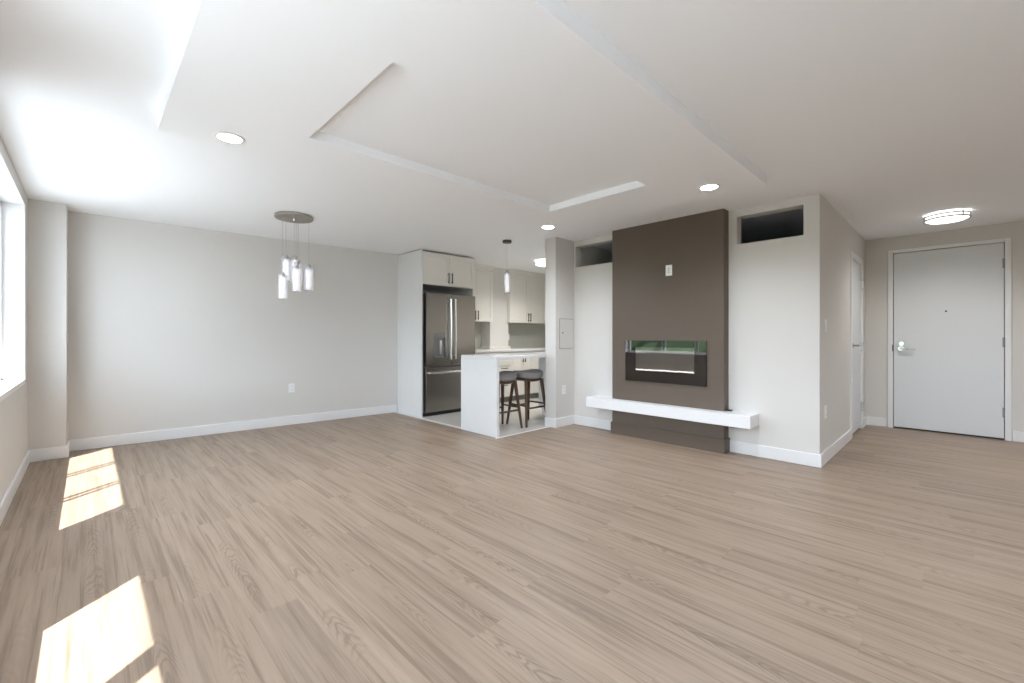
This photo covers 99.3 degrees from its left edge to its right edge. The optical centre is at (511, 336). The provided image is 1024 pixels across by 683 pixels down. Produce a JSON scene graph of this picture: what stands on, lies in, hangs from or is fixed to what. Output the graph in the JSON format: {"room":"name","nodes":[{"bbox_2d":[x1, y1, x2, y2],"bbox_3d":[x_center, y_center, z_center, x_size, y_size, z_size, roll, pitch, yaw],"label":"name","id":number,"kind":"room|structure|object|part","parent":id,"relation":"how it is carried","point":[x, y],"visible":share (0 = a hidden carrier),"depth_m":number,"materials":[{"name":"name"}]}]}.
{"room":"living room","nodes":[
{"label":"living room","id":0,"kind":"room"},
{"bbox_2d":[0,136,27,501],"bbox_3d":[-1.105,-0.060,0.417,0.200,2.440,10.540,0,0,-44],"label":"wall","id":1,"kind":"structure","parent":0,"point":[14,408],"depth_m":3.34,"materials":[{"name":"white paint"}]},
{"bbox_2d":[0,152,24,401],"bbox_3d":[-3.499,-0.378,2.880,0.206,1.576,2.402,0,0,-44],"label":"window","id":2,"kind":"structure","parent":1,"relation":"in","point":[12,205],"depth_m":3.74,"materials":[{"name":"white glass"}]},
{"bbox_3d":[-3.548,-0.390,2.833,0.070,1.540,2.390,0,0,-44],"label":"frame","id":3,"kind":"part","parent":2,"relation":"part of","materials":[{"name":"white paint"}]},
{"bbox_3d":[-3.474,0.389,2.905,0.136,0.042,2.390,0,0,-44],"label":"sill","id":4,"kind":"part","parent":2,"relation":"part of","materials":[{"name":"white paint"}]},
{"bbox_2d":[0,450,29,525],"bbox_3d":[-0.979,1.103,0.442,0.015,0.115,10.000,0,0,-44],"label":"baseboard","id":5,"kind":"structure","parent":1,"relation":"attached to","point":[9,494],"depth_m":3.13,"materials":[{"name":"white paint"}]},
{"bbox_2d":[68,211,531,439],"bbox_3d":[-1.871,-0.060,6.886,8.130,2.440,0.325,0,0,-44],"label":"wall","id":6,"kind":"structure","parent":0,"point":[170,326],"depth_m":5.20,"materials":[{"name":"white paint"}]},
{"bbox_2d":[70,405,396,450],"bbox_3d":[-3.142,1.103,5.567,3.577,0.115,0.016,0,0,-41],"label":"baseboard","id":7,"kind":"structure","parent":6,"relation":"attached to","point":[140,437],"depth_m":5.21,"materials":[{"name":"white paint"}]},
{"bbox_2d":[289,383,293,391],"bbox_3d":[-2.921,0.675,5.764,0.072,0.116,0.009,0,0,-44],"label":"wall outlet","id":8,"kind":"object","parent":6,"relation":"attached to","point":[291,386],"visible":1,"depth_m":5.76,"materials":[{"name":"white plastic"}]},
{"bbox_2d":[475,322,544,348],"bbox_3d":[-0.093,-0.025,8.558,2.930,0.490,0.010,0,0,-44],"label":"backsplash","id":9,"kind":"structure","parent":6,"relation":"attached to","point":[520,335],"depth_m":8.85,"materials":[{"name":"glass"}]},
{"bbox_2d":[396,412,548,438],"bbox_3d":[-0.675,1.157,6.131,0.930,0.006,2.385,0,0,-44],"label":"trim","id":10,"kind":"structure","parent":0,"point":[396,412],"depth_m":5.61,"materials":[{"name":"white paint"}]},
{"bbox_2d":[482,267,507,346],"bbox_3d":[-0.321,-0.530,8.168,0.460,1.500,0.250,0,0,-44],"label":"wall","id":11,"kind":"structure","parent":0,"point":[495,333],"depth_m":8.06,"materials":[{"name":"white paint"}]},
{"bbox_2d":[474,263,493,321],"bbox_3d":[-0.641,-0.772,7.601,0.790,1.005,0.115,0,0,-44],"label":"upper cabinet","id":12,"kind":"object","parent":11,"relation":"attached to","point":[483,274],"visible":0.59,"depth_m":7.72,"materials":[{"name":"white paint"}]},
{"bbox_3d":[-0.774,-0.725,7.455,0.391,0.900,0.020,0,0,-44],"label":"door","id":13,"kind":"part","parent":12,"relation":"part of","materials":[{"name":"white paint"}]},
{"bbox_3d":[-0.641,-1.228,7.602,0.790,0.095,0.095,0,0,-44],"label":"crown","id":14,"kind":"part","parent":12,"relation":"part of","materials":[{"name":"white paint"}]},
{"bbox_2d":[480,346,510,348],"bbox_3d":[-0.307,0.198,8.154,0.520,0.045,0.270,0,0,-44],"label":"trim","id":15,"kind":"structure","parent":11,"relation":"attached to","point":[481,347],"depth_m":8.04,"materials":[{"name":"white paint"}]},
{"bbox_2d":[507,269,544,323],"bbox_3d":[0.316,-0.772,8.533,1.040,1.005,0.115,0,0,-44],"label":"upper cabinet","id":16,"kind":"object","parent":11,"relation":"attached to","point":[526,294],"visible":0.89,"depth_m":8.46,"materials":[{"name":"white paint"}]},
{"bbox_3d":[0.138,-0.725,8.343,0.516,0.900,0.020,0,0,-44],"label":"door","id":17,"kind":"part","parent":16,"relation":"part of","materials":[{"name":"white paint"}]},
{"bbox_3d":[0.315,-1.228,8.533,1.040,0.095,0.095,0,0,-44],"label":"crown","id":18,"kind":"part","parent":16,"relation":"part of","materials":[{"name":"white paint"}]},
{"bbox_3d":[0.510,-0.725,8.706,0.516,0.900,0.020,0,0,-44],"label":"door","id":19,"kind":"part","parent":16,"relation":"part of","materials":[{"name":"white paint"}]},
{"bbox_2d":[0,397,1023,682],"bbox_3d":[1.732,1.220,3.223,8.180,0.121,10.600,0,0,-44],"label":"floor","id":20,"kind":"structure","parent":0,"point":[393,547],"depth_m":2.26,"materials":[{"name":"brown wood"}]},
{"bbox_2d":[28,199,67,449],"bbox_3d":[-4.502,-0.060,4.228,0.250,2.440,0.340,0,0,-44],"label":"wall pier","id":21,"kind":"object","parent":20,"relation":"on","point":[47,221],"visible":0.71,"depth_m":4.10,"materials":[{"name":"white paint"}]},
{"bbox_2d":[30,440,69,461],"bbox_3d":[-4.471,1.103,4.206,0.265,0.115,0.295,0,0,-44],"label":"baseboard","id":22,"kind":"structure","parent":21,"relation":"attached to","point":[43,454],"depth_m":4.11,"materials":[{"name":"white paint"}]},
{"bbox_2d":[398,249,473,416],"bbox_3d":[-1.212,-0.052,6.891,1.000,2.425,0.835,0,0,-44],"label":"surround","id":23,"kind":"object","parent":20,"relation":"on","point":[419,271],"visible":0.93,"depth_m":6.52,"materials":[{"name":"white paint"}]},
{"bbox_3d":[-1.576,-0.052,6.562,0.020,2.425,0.799,0,0,-44],"label":"panel","id":24,"kind":"part","parent":23,"relation":"part of","materials":[{"name":"white paint"}]},
{"bbox_3d":[-1.125,-1.010,6.457,0.473,0.470,0.020,0,0,-44],"label":"door","id":25,"kind":"part","parent":23,"relation":"part of","materials":[{"name":"white paint"}]},
{"bbox_3d":[-0.888,-0.045,7.260,0.020,2.410,0.759,0,0,-44],"label":"panel","id":26,"kind":"part","parent":23,"relation":"part of","materials":[{"name":"white paint"}]},
{"bbox_3d":[-0.782,-1.010,6.791,0.478,0.470,0.020,0,0,-44],"label":"door","id":27,"kind":"part","parent":23,"relation":"part of","materials":[{"name":"white paint"}]},
{"bbox_2d":[423,292,474,416],"bbox_3d":[-1.149,0.257,6.841,0.920,1.803,0.836,0,0,-44],"label":"refrigerator","id":28,"kind":"object","parent":20,"relation":"on","point":[448,319],"visible":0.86,"depth_m":6.51,"materials":[{"name":"grey metal"}]},
{"bbox_3d":[-1.100,-0.110,6.456,0.450,1.070,0.065,0,0,-44],"label":"door","id":29,"kind":"part","parent":28,"relation":"part of","materials":[{"name":"silver metal"}]},
{"bbox_3d":[-0.933,0.772,6.620,0.918,0.655,0.065,0,0,-44],"label":"freezer drawer","id":30,"kind":"part","parent":28,"relation":"part of","materials":[{"name":"silver metal"}]},
{"bbox_3d":[-0.889,0.525,6.566,0.877,0.028,0.079,0,0,-44],"label":"handle","id":31,"kind":"part","parent":28,"relation":"part of","materials":[{"name":"silver metal"}]},
{"bbox_3d":[-0.918,-0.120,6.539,0.028,0.911,0.067,0,0,-44],"label":"handle","id":32,"kind":"part","parent":28,"relation":"part of","materials":[{"name":"silver metal"}]},
{"bbox_3d":[-0.859,-0.120,6.597,0.028,0.911,0.067,0,0,-44],"label":"handle","id":33,"kind":"part","parent":28,"relation":"part of","materials":[{"name":"silver metal"}]},
{"bbox_3d":[-0.769,-0.110,6.779,0.460,1.070,0.065,0,0,-44],"label":"door","id":34,"kind":"part","parent":28,"relation":"part of","materials":[{"name":"silver metal"}]},
{"bbox_2d":[493,352,512,401],"bbox_3d":[-0.345,0.710,7.849,0.460,0.896,0.634,0,0,-44],"label":"base cabinet","id":35,"kind":"object","parent":20,"relation":"on","point":[504,365],"visible":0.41,"depth_m":7.71,"materials":[{"name":"white paint"}]},
{"bbox_3d":[-0.154,0.362,7.654,0.456,0.185,0.020,0,0,-44],"label":"drawer","id":36,"kind":"part","parent":35,"relation":"part of","materials":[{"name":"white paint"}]},
{"bbox_3d":[-0.154,0.902,7.654,0.456,0.305,0.020,0,0,-44],"label":"drawer","id":37,"kind":"part","parent":35,"relation":"part of","materials":[{"name":"white paint"}]},
{"bbox_3d":[-0.154,0.603,7.654,0.456,0.285,0.020,0,0,-44],"label":"drawer","id":38,"kind":"part","parent":35,"relation":"part of","materials":[{"name":"white paint"}]},
{"bbox_2d":[461,352,545,437],"bbox_3d":[0.662,0.692,6.313,3.040,0.934,0.720,0,0,-44],"label":"kitchen island","id":39,"kind":"object","parent":20,"relation":"on","point":[479,372],"visible":0.8,"depth_m":5.21,"materials":[{"name":"white stone"}]},
{"bbox_3d":[-0.395,0.712,5.249,0.040,0.894,0.670,0,0,-44],"label":"waterfall panel","id":40,"kind":"part","parent":39,"relation":"part of","materials":[{"name":"white stone"}]},
{"bbox_2d":[461,352,545,359],"bbox_3d":[0.662,0.245,6.314,3.040,0.040,0.720,0,0,-44],"label":"countertop","id":41,"kind":"structure","parent":39,"relation":"on","point":[502,356],"depth_m":5.34,"materials":[{"name":"white stone"}]},
{"bbox_2d":[499,371,522,427],"bbox_3d":[-0.147,0.800,5.511,0.437,0.720,0.387,0,0,-44],"label":"bar stool","id":42,"kind":"object","parent":20,"relation":"on","point":[505,377],"visible":0.62,"depth_m":5.51,"materials":[{"name":"grey fabric"}]},
{"bbox_3d":[-0.166,0.856,5.288,0.048,0.609,0.125,0,0,-7],"label":"leg","id":43,"kind":"part","parent":42,"relation":"part of","materials":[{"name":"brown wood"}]},
{"bbox_3d":[-0.128,0.856,5.733,0.048,0.609,0.125,0,0,-7],"label":"leg","id":44,"kind":"part","parent":42,"relation":"part of","materials":[{"name":"brown wood"}]},
{"bbox_3d":[-0.147,0.558,5.511,0.387,0.060,0.315,0,0,-44],"label":"seat frame","id":45,"kind":"part","parent":42,"relation":"part of","materials":[{"name":"brown wood"}]},
{"bbox_3d":[-0.147,0.496,5.511,0.430,0.111,0.350,0,0,-44],"label":"seat","id":46,"kind":"part","parent":42,"relation":"part of","materials":[{"name":"grey fabric"}]},
{"bbox_3d":[0.076,0.856,5.524,0.125,0.609,0.048,0,0,8],"label":"leg","id":47,"kind":"part","parent":42,"relation":"part of","materials":[{"name":"brown wood"}]},
{"bbox_2d":[512,351,532,400],"bbox_3d":[0.014,0.710,8.197,0.540,0.896,0.636,0,0,-44],"label":"base cabinet","id":48,"kind":"object","parent":20,"relation":"on","point":[527,363],"visible":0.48,"depth_m":7.98,"materials":[{"name":"white paint"}]},
{"bbox_3d":[0.107,0.662,7.908,0.266,0.785,0.020,0,0,-44],"label":"door","id":49,"kind":"part","parent":48,"relation":"part of","materials":[{"name":"white paint"}]},
{"bbox_3d":[0.300,0.662,8.097,0.266,0.785,0.020,0,0,-44],"label":"door","id":50,"kind":"part","parent":48,"relation":"part of","materials":[{"name":"white paint"}]},
{"bbox_2d":[506,369,544,427],"bbox_3d":[0.207,0.800,5.828,0.437,0.720,0.387,0,0,-44],"label":"bar stool","id":51,"kind":"object","parent":20,"relation":"on","point":[531,375],"visible":0.85,"depth_m":5.72,"materials":[{"name":"grey fabric"}]},
{"bbox_3d":[-0.016,0.856,5.815,0.125,0.609,0.048,0,0,8],"label":"leg","id":52,"kind":"part","parent":51,"relation":"part of","materials":[{"name":"brown wood"}]},
{"bbox_3d":[0.188,0.856,5.606,0.048,0.609,0.125,0,0,-7],"label":"leg","id":53,"kind":"part","parent":51,"relation":"part of","materials":[{"name":"brown wood"}]},
{"bbox_3d":[0.207,0.558,5.828,0.387,0.060,0.315,0,0,-44],"label":"seat frame","id":54,"kind":"part","parent":51,"relation":"part of","materials":[{"name":"brown wood"}]},
{"bbox_3d":[0.207,0.496,5.828,0.430,0.111,0.350,0,0,-44],"label":"seat","id":55,"kind":"part","parent":51,"relation":"part of","materials":[{"name":"grey fabric"}]},
{"bbox_3d":[0.226,0.856,6.050,0.048,0.609,0.125,0,0,-7],"label":"leg","id":56,"kind":"part","parent":51,"relation":"part of","materials":[{"name":"brown wood"}]},
{"bbox_3d":[0.430,0.856,5.841,0.125,0.609,0.048,0,0,8],"label":"leg","id":57,"kind":"part","parent":51,"relation":"part of","materials":[{"name":"brown wood"}]},
{"bbox_2d":[530,351,544,397],"bbox_3d":[0.386,0.710,8.561,0.500,0.896,0.634,0,0,-44],"label":"base cabinet","id":58,"kind":"object","parent":20,"relation":"on","point":[535,393],"visible":0.23,"depth_m":8.26,"materials":[{"name":"white paint"}]},
{"bbox_3d":[0.576,0.603,8.365,0.496,0.285,0.020,0,0,-44],"label":"drawer","id":59,"kind":"part","parent":58,"relation":"part of","materials":[{"name":"white paint"}]},
{"bbox_3d":[0.576,0.902,8.365,0.496,0.305,0.020,0,0,-44],"label":"drawer","id":60,"kind":"part","parent":58,"relation":"part of","materials":[{"name":"white paint"}]},
{"bbox_3d":[0.576,0.362,8.365,0.496,0.185,0.020,0,0,-44],"label":"drawer","id":61,"kind":"part","parent":58,"relation":"part of","materials":[{"name":"white paint"}]},
{"bbox_2d":[539,357,544,415],"bbox_3d":[1.176,0.713,6.832,1.580,0.891,0.614,0,0,-44],"label":"base cabinet","id":62,"kind":"object","parent":20,"relation":"on","point":[541,360],"visible":0.06,"depth_m":6.44,"materials":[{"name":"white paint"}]},
{"bbox_3d":[-0.708,0.710,7.494,0.555,0.896,0.636,0,0,-44],"label":"base cabinet","id":63,"kind":"object","parent":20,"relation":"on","visible":0},
{"bbox_2d":[475,347,544,352],"bbox_3d":[0.131,0.240,8.332,2.925,0.040,0.644,0,0,-44],"label":"countertop","id":64,"kind":"structure","parent":63,"relation":"on","point":[535,348],"depth_m":7.73,"materials":[{"name":"white stone"}]},
{"bbox_2d":[0,0,1023,273],"bbox_3d":[1.732,-1.355,3.223,8.180,0.150,10.600,0,0,-44],"label":"ceiling","id":65,"kind":"structure","parent":0,"point":[898,113],"depth_m":2.57,"materials":[{"name":"white paint"}]},
{"bbox_2d":[274,211,312,298],"bbox_3d":[-2.304,-0.838,4.601,0.372,0.885,0.375,0,0,-44],"label":"chandelier","id":66,"kind":"object","parent":65,"relation":"hanging from","point":[286,216],"visible":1,"depth_m":4.60,"materials":[{"name":"white glass"}]},
{"bbox_2d":[158,0,765,231],"bbox_3d":[-0.034,-1.245,2.973,3.520,0.090,2.194,0,0,-44],"label":"ceiling panel","id":67,"kind":"object","parent":65,"relation":"attached to","point":[522,112],"visible":0.98,"depth_m":2.31,"materials":[{"name":"white paint"}]},
{"bbox_2d":[214,131,244,143],"bbox_3d":[-1.698,-1.197,2.618,0.160,0.006,0.160,0,0,-44],"label":"recessed light","id":68,"kind":"object","parent":67,"relation":"attached to","point":[228,137],"visible":1,"depth_m":2.61,"materials":[{"name":"white paint"}]},
{"bbox_2d":[541,225,554,228],"bbox_3d":[0.391,-1.197,4.736,0.160,0.006,0.160,0,0,-44],"label":"recessed light","id":69,"kind":"object","parent":67,"relation":"attached to","point":[543,226],"visible":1,"depth_m":4.71,"materials":[{"name":"white paint"}]},
{"bbox_2d":[698,183,719,190],"bbox_3d":[1.576,-1.197,3.480,0.160,0.006,0.160,0,0,-44],"label":"recessed light","id":70,"kind":"object","parent":67,"relation":"attached to","point":[706,187],"visible":1,"depth_m":3.48,"materials":[{"name":"white paint"}]},
{"bbox_2d":[503,240,511,291],"bbox_3d":[-0.066,-0.932,5.771,0.120,0.695,0.120,0,0,-44],"label":"pendant light","id":71,"kind":"object","parent":65,"relation":"hanging from","point":[504,241],"visible":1,"depth_m":5.75,"materials":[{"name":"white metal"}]},
{"bbox_2d":[534,259,544,266],"bbox_3d":[0.569,-1.235,7.298,0.391,0.090,0.391,0,0,-44],"label":"flush light","id":72,"kind":"object","parent":65,"relation":"attached to","point":[541,262],"visible":0.44,"depth_m":7.19,"materials":[{"name":"white glass"}]},
{"bbox_2d":[923,209,971,223],"bbox_3d":[4.503,-1.235,4.506,0.354,0.090,0.354,0,0,-44],"label":"flush light","id":73,"kind":"object","parent":65,"relation":"attached to","point":[949,216],"visible":1,"depth_m":4.42,"materials":[{"name":"white glass"}]},
{"bbox_2d":[545,237,611,418],"bbox_3d":[1.608,-0.060,6.701,3.105,2.440,0.175,0,0,-44],"label":"wall","id":74,"kind":"structure","parent":0,"point":[559,252],"depth_m":5.65,"materials":[{"name":"white paint"}]},
{"bbox_2d":[545,415,573,427],"bbox_3d":[0.628,1.103,5.736,0.385,0.115,0.190,0,0,-44],"label":"baseboard","id":75,"kind":"structure","parent":74,"relation":"attached to","point":[560,422],"depth_m":5.63,"materials":[{"name":"white paint"}]},
{"bbox_2d":[562,385,565,393],"bbox_3d":[0.675,0.685,5.663,0.072,0.116,0.009,0,0,-44],"label":"wall outlet","id":76,"kind":"object","parent":74,"relation":"attached to","point":[563,386],"visible":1,"depth_m":5.66,"materials":[{"name":"white plastic"}]},
{"bbox_2d":[559,318,572,348],"bbox_3d":[0.717,-0.044,5.696,0.287,0.392,0.020,0,0,-44],"label":"breaker panel","id":77,"kind":"object","parent":74,"relation":"attached to","point":[565,325],"visible":1,"depth_m":5.68,"materials":[{"name":"grey paint"}]},
{"bbox_2d":[612,208,728,438],"bbox_3d":[1.706,-0.130,4.834,0.130,2.300,1.285,0,0,-44],"label":"wall","id":78,"kind":"structure","parent":0,"point":[691,303],"depth_m":4.71,"materials":[{"name":"brown paint"}]},
{"bbox_2d":[625,340,706,386],"bbox_3d":[1.661,0.274,4.776,0.014,0.468,0.933,0,0,-44],"label":"electric fireplace","id":79,"kind":"object","parent":78,"relation":"attached to","point":[667,362],"visible":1,"depth_m":4.74,"materials":[{"name":"black glass"}]},
{"bbox_2d":[666,265,671,275],"bbox_3d":[1.707,-0.725,4.734,0.008,0.116,0.072,0,0,-44],"label":"plate","id":80,"kind":"object","parent":78,"relation":"attached to","point":[668,267],"visible":1,"depth_m":4.73,"materials":[{"name":"white plastic"}]},
{"bbox_2d":[586,395,758,428],"bbox_3d":[1.655,0.800,4.800,0.250,0.120,1.863,0,0,-44],"label":"floating shelf","id":81,"kind":"object","parent":78,"relation":"attached to","point":[739,419],"visible":0.9,"depth_m":4.54,"materials":[{"name":"white paint"}]},
{"bbox_2d":[574,415,821,467],"bbox_3d":[1.738,1.090,4.790,0.145,0.140,2.743,0,0,-44],"label":"baseboard","id":82,"kind":"structure","parent":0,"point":[716,445],"depth_m":4.46,"materials":[{"name":"white paint"}]},
{"bbox_2d":[574,193,822,454],"bbox_3d":[1.831,-0.060,4.891,0.130,2.440,2.728,0,0,-44],"label":"wall","id":83,"kind":"structure","parent":0,"point":[776,285],"depth_m":4.19,"materials":[{"name":"white paint"}]},
{"bbox_2d":[823,197,864,451],"bbox_3d":[3.720,-0.060,4.902,2.590,2.440,0.108,0,0,-44],"label":"wall","id":84,"kind":"structure","parent":0,"point":[840,238],"depth_m":4.44,"materials":[{"name":"white paint"}]},
{"bbox_2d":[820,416,866,466],"bbox_3d":[3.716,1.103,4.813,2.720,0.115,0.015,0,0,-44],"label":"baseboard","id":85,"kind":"structure","parent":84,"relation":"attached to","point":[844,439],"depth_m":4.36,"materials":[{"name":"white paint"}]},
{"bbox_2d":[850,251,863,438],"bbox_3d":[4.151,0.090,5.269,0.880,2.140,0.168,0,0,-44],"label":"door","id":86,"kind":"structure","parent":84,"relation":"in","point":[856,263],"depth_m":5.29,"materials":[{"name":"white paint"}]},
{"bbox_2d":[865,221,1023,440],"bbox_3d":[4.642,-0.060,5.918,0.150,2.440,10.400,0,0,-44],"label":"wall","id":87,"kind":"structure","parent":0,"point":[876,250],"depth_m":5.61,"materials":[{"name":"white paint"}]},
{"bbox_2d":[867,416,1023,441],"bbox_3d":[6.381,1.103,4.015,0.015,0.115,4.847,0,0,-44],"label":"baseboard","id":88,"kind":"structure","parent":87,"relation":"attached to","point":[1018,436],"depth_m":5.62,"materials":[{"name":"white paint"}]},
{"bbox_2d":[888,237,1011,440],"bbox_3d":[5.220,0.024,5.240,0.169,2.272,1.047,0,0,-44],"label":"door","id":89,"kind":"structure","parent":87,"relation":"in","point":[950,305],"depth_m":5.19,"materials":[{"name":"white paint"}]},
{"bbox_3d":[4.941,0.145,5.454,0.069,0.067,0.170,0,0,-44],"label":"handle","id":90,"kind":"part","parent":89,"relation":"part of","materials":[{"name":"silver metal"}]}
]}

